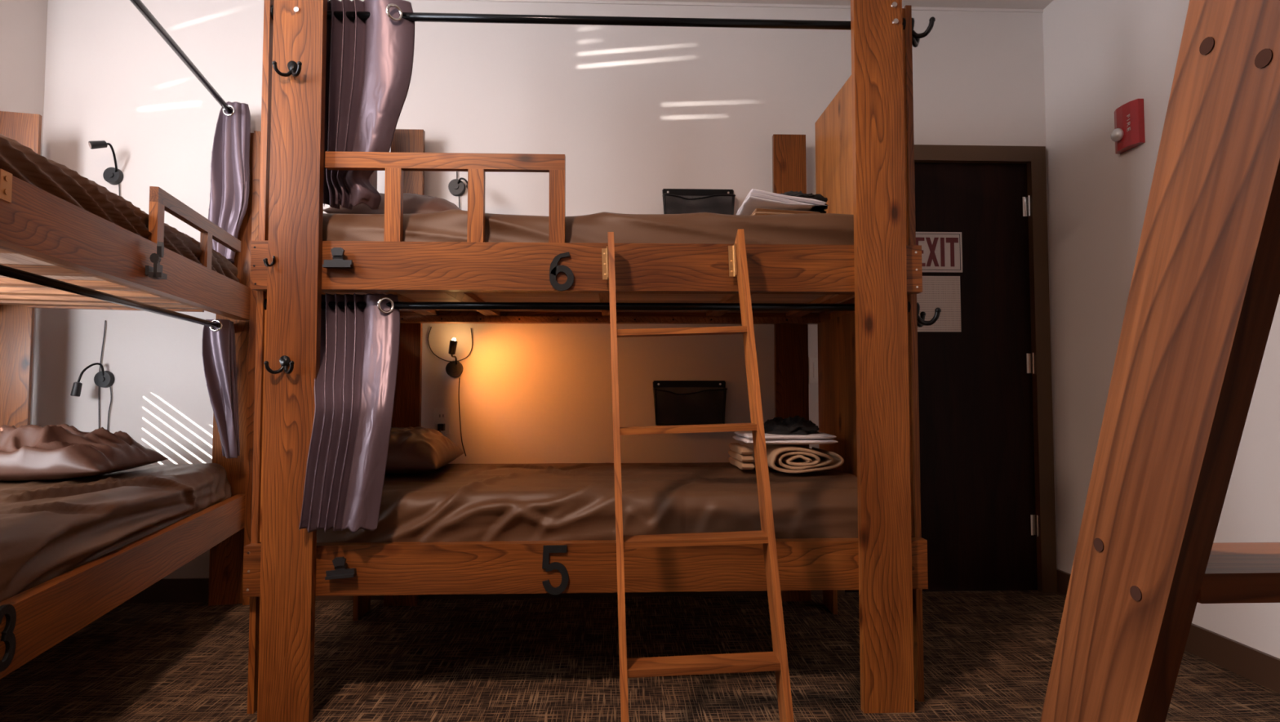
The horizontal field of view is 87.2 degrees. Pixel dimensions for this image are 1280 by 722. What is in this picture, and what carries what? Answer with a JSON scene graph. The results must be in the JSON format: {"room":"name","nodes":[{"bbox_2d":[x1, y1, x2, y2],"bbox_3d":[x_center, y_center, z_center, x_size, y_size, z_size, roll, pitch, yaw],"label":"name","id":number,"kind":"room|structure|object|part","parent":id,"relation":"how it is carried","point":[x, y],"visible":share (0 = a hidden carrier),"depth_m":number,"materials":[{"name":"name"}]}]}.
{"room":"dormitory","nodes":[
{"label":"dormitory","id":0,"kind":"room"},
{"bbox_2d":[0,0,48,424],"bbox_3d":[-2.630,-0.412,0.592,0.120,2.715,4.741,0,-2,-2],"label":"wall","id":1,"kind":"structure","parent":0,"point":[23,23],"depth_m":2.89,"materials":[{"name":"white paint"}]},
{"bbox_2d":[31,0,1057,577],"bbox_3d":[-0.376,-0.306,3.105,4.811,2.715,0.120,0,-2,-2],"label":"wall","id":2,"kind":"structure","parent":0,"point":[634,113],"depth_m":3.05,"materials":[{"name":"white paint"}]},
{"bbox_2d":[70,320,115,430],"bbox_3d":[-2.375,0.069,2.914,0.069,0.500,0.149,-2,-3,40],"label":"reading lamp","id":3,"kind":"object","parent":2,"relation":"attached to","point":[104,379],"visible":0.95,"depth_m":2.93,"materials":[{"name":"black plastic"}]},
{"bbox_3d":[-2.363,0.067,2.949,0.023,0.492,0.004,0,-2,-2],"label":"cord","id":4,"kind":"part","parent":3,"relation":"part of","materials":[{"name":"black plastic"}]},
{"bbox_3d":[-2.324,0.211,2.945,0.016,0.219,0.004,0,-2,-2],"label":"cord","id":5,"kind":"part","parent":3,"relation":"part of","materials":[{"name":"black plastic"}]},
{"bbox_2d":[88,140,123,195],"bbox_3d":[-2.326,-0.785,2.922,0.076,0.325,0.155,0,-3,-12],"label":"reading lamp","id":6,"kind":"object","parent":2,"relation":"attached to","point":[113,175],"visible":0.91,"depth_m":2.97,"materials":[{"name":"black plastic"}]},
{"bbox_2d":[433,407,449,433],"bbox_3d":[-0.884,0.267,2.997,0.072,0.116,0.008,0,-2,-2],"label":"wall outlet","id":7,"kind":"object","parent":2,"relation":"attached to","point":[441,415],"visible":0.89,"depth_m":3.00,"materials":[{"name":"white plastic"}]},
{"bbox_2d":[437,423,444,431],"bbox_3d":[-0.875,0.345,2.972,0.036,0.135,0.035,0,-2,-2],"label":"plug","id":8,"kind":"object","parent":7,"relation":"attached to","point":[440,426],"visible":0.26,"depth_m":2.96,"materials":[{"name":"black plastic"}]},
{"bbox_2d":[437,412,445,429],"bbox_3d":[-0.884,0.267,2.995,0.034,0.074,0.003,0,-2,-2],"label":"receptacle","id":9,"kind":"object","parent":7,"relation":"attached to","point":[441,415],"depth_m":2.99,"materials":[{"name":"black paint"}]},
{"bbox_2d":[427,326,472,456],"bbox_3d":[-0.848,0.133,2.951,0.201,0.578,0.114,0,-2,-2],"label":"reading lamp","id":10,"kind":"object","parent":2,"relation":"attached to","point":[453,368],"visible":0.98,"depth_m":2.99,"materials":[{"name":"black plastic"}]},
{"bbox_3d":[-0.850,-0.075,3.011,0.201,0.159,0.004,0,-2,-2],"label":"cord","id":11,"kind":"part","parent":10,"relation":"part of","materials":[{"name":"black plastic"}]},
{"bbox_3d":[-0.792,0.250,2.999,0.038,0.348,0.004,0,-2,-2],"label":"cord","id":12,"kind":"part","parent":10,"relation":"part of","materials":[{"name":"black plastic"}]},
{"bbox_2d":[448,171,467,208],"bbox_3d":[-0.778,-0.773,2.996,0.202,0.191,0.065,-2,-3,39],"label":"reading lamp","id":13,"kind":"object","parent":2,"relation":"attached to","point":[456,187],"visible":0.7,"depth_m":3.03,"materials":[{"name":"black metal"}]},
{"bbox_2d":[124,577,822,602],"bbox_3d":[-0.894,0.997,2.964,3.527,0.100,0.012,0,-2,-2],"label":"baseboard","id":14,"kind":"structure","parent":2,"relation":"attached to","point":[166,589],"depth_m":2.94,"materials":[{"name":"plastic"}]},
{"bbox_2d":[653,380,727,425],"bbox_3d":[0.225,0.188,3.016,0.335,0.200,0.061,0,-2,-2],"label":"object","id":15,"kind":"object","parent":2,"relation":"attached to","point":[681,410],"visible":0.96,"depth_m":3.00,"materials":[{"name":"black metal"}]},
{"bbox_2d":[662,188,735,214],"bbox_3d":[0.269,-0.686,3.055,0.333,0.208,0.061,0,-2,-2],"label":"pocket","id":16,"kind":"object","parent":2,"relation":"attached to","point":[668,193],"visible":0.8,"depth_m":3.04,"materials":[{"name":"black fabric"}]},
{"bbox_2d":[425,0,1043,13],"bbox_3d":[-0.375,-1.658,3.100,4.571,0.013,0.006,0,-2,-2],"label":"trim","id":17,"kind":"structure","parent":2,"relation":"attached to","point":[586,2],"depth_m":3.13,"materials":[{"name":"white paint"}]},
{"bbox_2d":[808,357,817,382],"bbox_3d":[0.808,0.042,3.067,0.072,0.116,0.011,0,-2,-2],"label":"light switch","id":18,"kind":"object","parent":2,"relation":"attached to","point":[813,362],"visible":0.64,"depth_m":3.06,"materials":[{"name":"white plastic"}]},
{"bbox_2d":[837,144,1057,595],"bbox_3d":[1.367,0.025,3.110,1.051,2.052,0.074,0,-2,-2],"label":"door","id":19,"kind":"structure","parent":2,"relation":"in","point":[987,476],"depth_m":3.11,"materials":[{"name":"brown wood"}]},
{"bbox_2d":[916,275,961,331],"bbox_3d":[1.382,-0.265,3.119,0.216,0.260,0.001,0,-2,-2],"label":"paper notice","id":20,"kind":"object","parent":19,"relation":"attached to","point":[943,292],"visible":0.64,"depth_m":3.12,"materials":[{"name":"white paper"}]},
{"bbox_2d":[915,231,962,272],"bbox_3d":[1.378,-0.506,3.126,0.244,0.188,0.007,0,-2,-2],"label":"exit sign","id":21,"kind":"object","parent":19,"relation":"attached to","point":[941,251],"visible":0.68,"depth_m":3.12,"materials":[{"name":"white plastic"}]},
{"bbox_2d":[0,591,1279,721],"bbox_3d":[-0.285,0.997,0.618,4.811,0.100,4.981,0,-2,-2],"label":"floor","id":22,"kind":"structure","parent":0,"point":[988,656],"depth_m":2.24,"materials":[{"name":"carpet"}]},
{"bbox_2d":[0,0,261,678],"bbox_3d":[-1.943,-0.169,1.892,1.040,2.340,1.975,1,-3,-14],"label":"bunk bed","id":23,"kind":"object","parent":22,"relation":"on","point":[55,253],"visible":0.64,"depth_m":2.17,"materials":[{"name":"brown wood"}]},
{"bbox_3d":[-1.293,-0.357,1.370,0.006,0.060,0.036,1,-3,-15],"label":"hinge plate","id":24,"kind":"part","parent":23,"relation":"part of","materials":[{"name":"gold metal"}]},
{"bbox_3d":[-1.550,-0.181,1.985,0.023,0.023,1.920,1,-3,-14],"label":"curtain rod","id":25,"kind":"part","parent":23,"relation":"part of","materials":[{"name":"black metal"}]},
{"bbox_3d":[-2.179,-0.263,2.808,0.628,0.100,0.020,1,-3,-14],"label":"rail","id":26,"kind":"part","parent":23,"relation":"part of","materials":[{"name":"brown wood"}]},
{"bbox_2d":[0,462,231,601],"bbox_3d":[-1.924,0.489,1.859,0.924,0.244,1.897,1,-3,-14],"label":"mattress","id":27,"kind":"object","parent":23,"relation":"on","point":[49,529],"visible":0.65,"depth_m":1.90,"materials":[{"name":"brown fabric"}]},
{"bbox_2d":[0,423,170,480],"bbox_3d":[-2.158,0.318,2.383,0.700,0.192,0.420,0,-2,-8],"label":"pillow","id":28,"kind":"object","parent":27,"relation":"on","point":[63,451],"visible":1,"depth_m":2.28,"materials":[{"name":"brown fabric"}]},
{"bbox_2d":[0,133,239,282],"bbox_3d":[-1.924,-0.388,1.897,0.925,0.211,1.897,1,-3,-14],"label":"mattress","id":29,"kind":"object","parent":23,"relation":"on","point":[22,162],"visible":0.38,"depth_m":1.75,"materials":[{"name":"brown fabric"}]},
{"bbox_3d":[-1.481,0.605,1.969,0.038,0.140,1.957,1,-3,-14],"label":"rail","id":30,"kind":"part","parent":23,"relation":"part of","materials":[{"name":"brown wood"}]},
{"bbox_3d":[-1.481,-0.288,2.007,0.038,0.140,1.957,1,-3,-14],"label":"rail","id":31,"kind":"part","parent":23,"relation":"part of","materials":[{"name":"brown wood"}]},
{"bbox_2d":[145,241,167,279],"bbox_3d":[-1.436,-0.299,1.996,0.042,0.108,0.039,1,-3,-15],"label":"clip","id":32,"kind":"object","parent":23,"relation":"attached to","point":[155,272],"visible":1,"depth_m":1.99,"materials":[{"name":"black plastic"}]},
{"bbox_3d":[-1.498,-0.421,2.082,0.024,0.133,0.046,1,-3,-14],"label":"guard post","id":33,"kind":"part","parent":23,"relation":"part of","materials":[{"name":"brown wood"}]},
{"bbox_3d":[-1.551,-1.121,2.025,0.025,0.025,1.920,1,-3,-14],"label":"curtain rod","id":34,"kind":"part","parent":23,"relation":"part of","materials":[{"name":"black metal"}]},
{"bbox_3d":[-1.591,-0.496,2.442,0.024,0.047,0.783,1,-3,-14],"label":"guard rail","id":35,"kind":"part","parent":23,"relation":"part of","materials":[{"name":"brown wood"}]},
{"bbox_3d":[-1.601,-0.404,2.479,0.024,0.133,0.046,1,-3,-14],"label":"guard post","id":36,"kind":"part","parent":23,"relation":"part of","materials":[{"name":"brown wood"}]},
{"bbox_2d":[202,319,239,457],"bbox_3d":[-1.749,0.117,2.826,0.129,0.580,0.118,0,-2,-7],"label":"curtain","id":37,"kind":"object","parent":23,"relation":"hanging from","point":[219,349],"visible":0.98,"depth_m":2.79,"materials":[{"name":"fabric"}]},
{"bbox_2d":[208,101,250,262],"bbox_3d":[-1.777,-0.774,2.910,0.156,0.698,0.047,1,-3,-14],"label":"curtain","id":38,"kind":"object","parent":23,"relation":"hanging from","point":[230,153],"visible":0.84,"depth_m":2.90,"materials":[{"name":"fabric"}]},
{"bbox_3d":[-1.691,0.016,2.936,0.026,2.060,0.030,1,-3,-14],"label":"post","id":39,"kind":"part","parent":23,"relation":"part of","materials":[{"name":"brown wood"}]},
{"bbox_2d":[242,0,941,721],"bbox_3d":[-0.127,-0.147,2.432,2.016,2.340,1.082,0,-2,-2],"label":"bunk bed","id":40,"kind":"object","parent":22,"relation":"on","point":[860,297],"visible":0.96,"depth_m":1.95,"materials":[{"name":"brown wood"}]},
{"bbox_2d":[263,298,266,310],"bbox_3d":[-1.093,-0.165,1.988,0.016,0.046,0.046,0,-2,-2],"label":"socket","id":41,"kind":"object","parent":40,"relation":"attached to","point":[264,300],"depth_m":1.97,"materials":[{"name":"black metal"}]},
{"bbox_2d":[270,4,273,21],"bbox_3d":[-1.093,-1.044,2.025,0.016,0.050,0.050,0,-2,-2],"label":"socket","id":42,"kind":"object","parent":40,"relation":"attached to","point":[271,6],"depth_m":2.00,"materials":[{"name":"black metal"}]},
{"bbox_3d":[-0.985,-0.149,1.914,0.140,2.300,0.026,0,-2,-2],"label":"post","id":43,"kind":"part","parent":40,"relation":"part of","materials":[{"name":"brown wood"}]},
{"bbox_2d":[322,247,353,268],"bbox_3d":[-0.862,-0.294,1.922,0.078,0.057,0.028,0,-2,-2],"label":"clip","id":44,"kind":"object","parent":40,"relation":"attached to","point":[339,261],"visible":1,"depth_m":1.92,"materials":[{"name":"black plastic"}]},
{"bbox_2d":[324,555,356,579],"bbox_3d":[-0.838,0.579,1.886,0.080,0.061,0.028,0,-2,-2],"label":"clip","id":45,"kind":"object","parent":40,"relation":"attached to","point":[341,571],"visible":1,"depth_m":1.88,"materials":[{"name":"black plastic"}]},
{"bbox_2d":[298,293,399,532],"bbox_3d":[-0.826,0.135,1.926,0.269,0.676,0.158,0,-2,-2],"label":"curtain","id":46,"kind":"object","parent":40,"relation":"hanging from","point":[355,382],"visible":0.98,"depth_m":1.87,"materials":[{"name":"fabric"}]},
{"bbox_2d":[323,0,414,209],"bbox_3d":[-0.827,-0.779,2.034,0.279,0.634,0.094,0,-2,6],"label":"curtain","id":47,"kind":"object","parent":40,"relation":"hanging from","point":[369,64],"visible":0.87,"depth_m":2.02,"materials":[{"name":"fabric"}]},
{"bbox_3d":[-0.721,-0.453,1.968,0.046,0.217,0.024,0,-2,-2],"label":"guard post","id":48,"kind":"part","parent":40,"relation":"part of","materials":[{"name":"brown wood"}]},
{"bbox_3d":[-1.022,0.014,2.921,0.140,2.062,0.026,0,-2,-2],"label":"post","id":49,"kind":"part","parent":40,"relation":"part of","materials":[{"name":"brown wood"}]},
{"bbox_3d":[-0.569,-0.585,1.979,0.696,0.047,0.024,0,-2,-2],"label":"guard rail","id":50,"kind":"part","parent":40,"relation":"part of","materials":[{"name":"brown wood"}]},
{"bbox_3d":[-0.481,-0.453,1.976,0.046,0.217,0.024,0,-2,-2],"label":"guard post","id":51,"kind":"part","parent":40,"relation":"part of","materials":[{"name":"brown wood"}]},
{"bbox_3d":[-0.244,-0.453,1.985,0.046,0.217,0.024,0,-2,-2],"label":"guard post","id":52,"kind":"part","parent":40,"relation":"part of","materials":[{"name":"brown wood"}]},
{"bbox_3d":[-0.139,0.594,1.945,1.957,0.140,0.038,0,-2,-2],"label":"rail","id":53,"kind":"part","parent":40,"relation":"part of","materials":[{"name":"brown wood"}]},
{"bbox_3d":[-0.139,-0.274,1.982,1.957,0.140,0.038,0,-2,-2],"label":"rail","id":54,"kind":"part","parent":40,"relation":"part of","materials":[{"name":"brown wood"}]},
{"bbox_2d":[316,462,857,542],"bbox_3d":[-0.158,0.504,2.408,1.893,0.239,0.922,0,-2,-2],"label":"mattress","id":55,"kind":"object","parent":40,"relation":"on","point":[528,501],"visible":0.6,"depth_m":1.99,"materials":[{"name":"brown fabric"}]},
{"bbox_2d":[385,426,465,474],"bbox_3d":[-0.893,0.331,2.542,0.360,0.166,0.560,0,-2,-5],"label":"pillow","id":56,"kind":"object","parent":55,"relation":"on","point":[411,450],"visible":0.65,"depth_m":2.35,"materials":[{"name":"brown fabric"}]},
{"bbox_2d":[728,442,754,469],"bbox_3d":[0.386,0.362,2.583,0.051,0.082,0.303,0,-2,-2],"label":"folded blanket","id":57,"kind":"object","parent":55,"relation":"on","point":[741,456],"visible":1,"depth_m":2.47,"materials":[{"name":"beige fabric"}]},
{"bbox_2d":[765,444,844,472],"bbox_3d":[0.581,0.353,2.485,0.257,0.090,0.311,0,-2,-2],"label":"rolled blanket","id":58,"kind":"object","parent":55,"relation":"on","point":[787,458],"visible":0.88,"depth_m":2.35,"materials":[{"name":"beige fabric"}]},
{"bbox_2d":[733,430,837,444],"bbox_3d":[0.533,0.282,2.520,0.330,0.039,0.312,0,-2,-2],"label":"sheet","id":59,"kind":"object","parent":58,"relation":"on","point":[820,437],"visible":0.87,"depth_m":2.38,"materials":[{"name":"white fabric"}]},
{"bbox_2d":[763,414,819,434],"bbox_3d":[0.557,0.235,2.522,0.231,0.066,0.253,0,-2,-2],"label":"folded towel","id":60,"kind":"object","parent":59,"relation":"on","point":[797,424],"visible":0.94,"depth_m":2.44,"materials":[{"name":"black fabric"}]},
{"bbox_3d":[-0.141,-0.165,2.023,1.920,0.023,0.023,0,-2,-2],"label":"curtain rod","id":61,"kind":"part","parent":40,"relation":"part of","materials":[{"name":"black metal"}]},
{"bbox_2d":[322,208,853,244],"bbox_3d":[-0.159,-0.345,2.449,1.893,0.202,0.914,0,-2,-2],"label":"mattress","id":62,"kind":"object","parent":40,"relation":"on","point":[449,225],"visible":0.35,"depth_m":2.02,"materials":[{"name":"brown fabric"}]},
{"bbox_2d":[323,192,460,213],"bbox_3d":[-0.836,-0.513,2.515,0.460,0.166,0.580,0,-2,-3],"label":"pillow","id":63,"kind":"object","parent":62,"relation":"on","point":[413,203],"visible":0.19,"depth_m":2.26,"materials":[{"name":"brown fabric"}]},
{"bbox_2d":[751,208,820,215],"bbox_3d":[0.476,-0.469,2.292,0.229,0.037,0.269,0,-2,-2],"label":"folded blanket","id":64,"kind":"object","parent":62,"relation":"on","point":[758,211],"visible":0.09,"depth_m":2.17,"materials":[{"name":"brown fabric"}]},
{"bbox_2d":[736,188,828,215],"bbox_3d":[0.474,-0.522,2.297,0.260,0.055,0.284,0,-2,-2],"label":"sheet","id":65,"kind":"object","parent":64,"relation":"on","point":[756,198],"visible":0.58,"depth_m":2.17,"materials":[{"name":"white fabric"}]},
{"bbox_2d":[779,191,827,213],"bbox_3d":[0.518,-0.539,2.299,0.245,0.060,0.254,0,-2,-2],"label":"folded towel","id":66,"kind":"object","parent":65,"relation":"on","point":[817,197],"visible":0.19,"depth_m":2.21,"materials":[{"name":"black fabric"}]},
{"bbox_3d":[-0.142,-1.043,2.060,1.920,0.025,0.025,0,-2,-2],"label":"curtain rod","id":67,"kind":"part","parent":40,"relation":"part of","materials":[{"name":"black metal"}]},
{"bbox_3d":[-0.174,-0.234,2.931,1.957,0.140,0.038,0,-2,-2],"label":"rail","id":68,"kind":"part","parent":40,"relation":"part of","materials":[{"name":"brown wood"}]},
{"bbox_3d":[0.671,0.015,2.983,0.146,2.062,0.026,0,-2,-2],"label":"post","id":69,"kind":"part","parent":40,"relation":"part of","materials":[{"name":"brown wood"}]},
{"bbox_3d":[0.793,-0.263,2.492,0.020,0.100,0.628,0,-2,-2],"label":"rail","id":70,"kind":"part","parent":40,"relation":"part of","materials":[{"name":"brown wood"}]},
{"bbox_3d":[0.814,-0.194,2.490,0.013,1.759,0.630,0,-2,-2],"label":"panel","id":71,"kind":"part","parent":40,"relation":"part of","materials":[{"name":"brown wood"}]},
{"bbox_3d":[0.709,-0.147,1.976,0.146,2.300,0.026,0,-2,-2],"label":"post","id":72,"kind":"part","parent":40,"relation":"part of","materials":[{"name":"brown wood"}]},
{"bbox_2d":[902,17,906,30],"bbox_3d":[0.810,-1.042,2.095,0.016,0.050,0.050,0,-2,-2],"label":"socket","id":73,"kind":"object","parent":40,"relation":"attached to","point":[904,20],"depth_m":2.08,"materials":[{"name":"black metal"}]},
{"bbox_2d":[907,301,911,311],"bbox_3d":[0.811,-0.164,2.058,0.016,0.046,0.046,0,-2,-2],"label":"socket","id":74,"kind":"object","parent":40,"relation":"attached to","point":[908,302],"depth_m":2.04,"materials":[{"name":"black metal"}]},
{"bbox_2d":[601,229,794,721],"bbox_3d":[0.122,0.316,1.698,0.403,1.394,0.507,0,-2,-8],"label":"ladder","id":75,"kind":"object","parent":22,"relation":"on","point":[776,660],"visible":1,"depth_m":1.65,"materials":[{"name":"brown wood"}]},
{"bbox_2d":[1040,0,1279,721],"bbox_3d":[0.476,0.228,0.435,0.386,1.464,0.526,0,-2,-2],"label":"ladder","id":76,"kind":"object","parent":22,"relation":"on","point":[1204,293],"visible":1,"depth_m":0.36,"materials":[{"name":"brown wood"}]},
{"bbox_2d":[595,0,1053,9],"bbox_3d":[-0.287,-1.816,0.739,4.811,0.100,4.981,0,-2,-2],"label":"ceiling","id":77,"kind":"structure","parent":0,"point":[993,4],"depth_m":3.12,"materials":[{"name":"white paint"}]},
{"bbox_2d":[1042,0,1279,657],"bbox_3d":[2.058,-0.408,0.765,0.120,2.715,4.741,0,-2,-2],"label":"wall","id":78,"kind":"structure","parent":0,"point":[1101,56],"depth_m":2.79,"materials":[{"name":"white paint"}]},
{"bbox_2d":[1111,98,1145,153],"bbox_3d":[1.896,-0.917,2.633,0.065,0.170,0.124,0,-2,-2],"label":"fire alarm strobe","id":79,"kind":"object","parent":78,"relation":"attached to","point":[1128,133],"visible":1,"depth_m":2.60,"materials":[{"name":"red plastic"}]},
{"bbox_2d":[1057,568,1279,693],"bbox_3d":[1.992,0.899,0.707,0.014,0.100,4.741,0,-2,-2],"label":"baseboard","id":80,"kind":"structure","parent":78,"relation":"attached to","point":[1262,668],"depth_m":2.19,"materials":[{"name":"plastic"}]}
]}

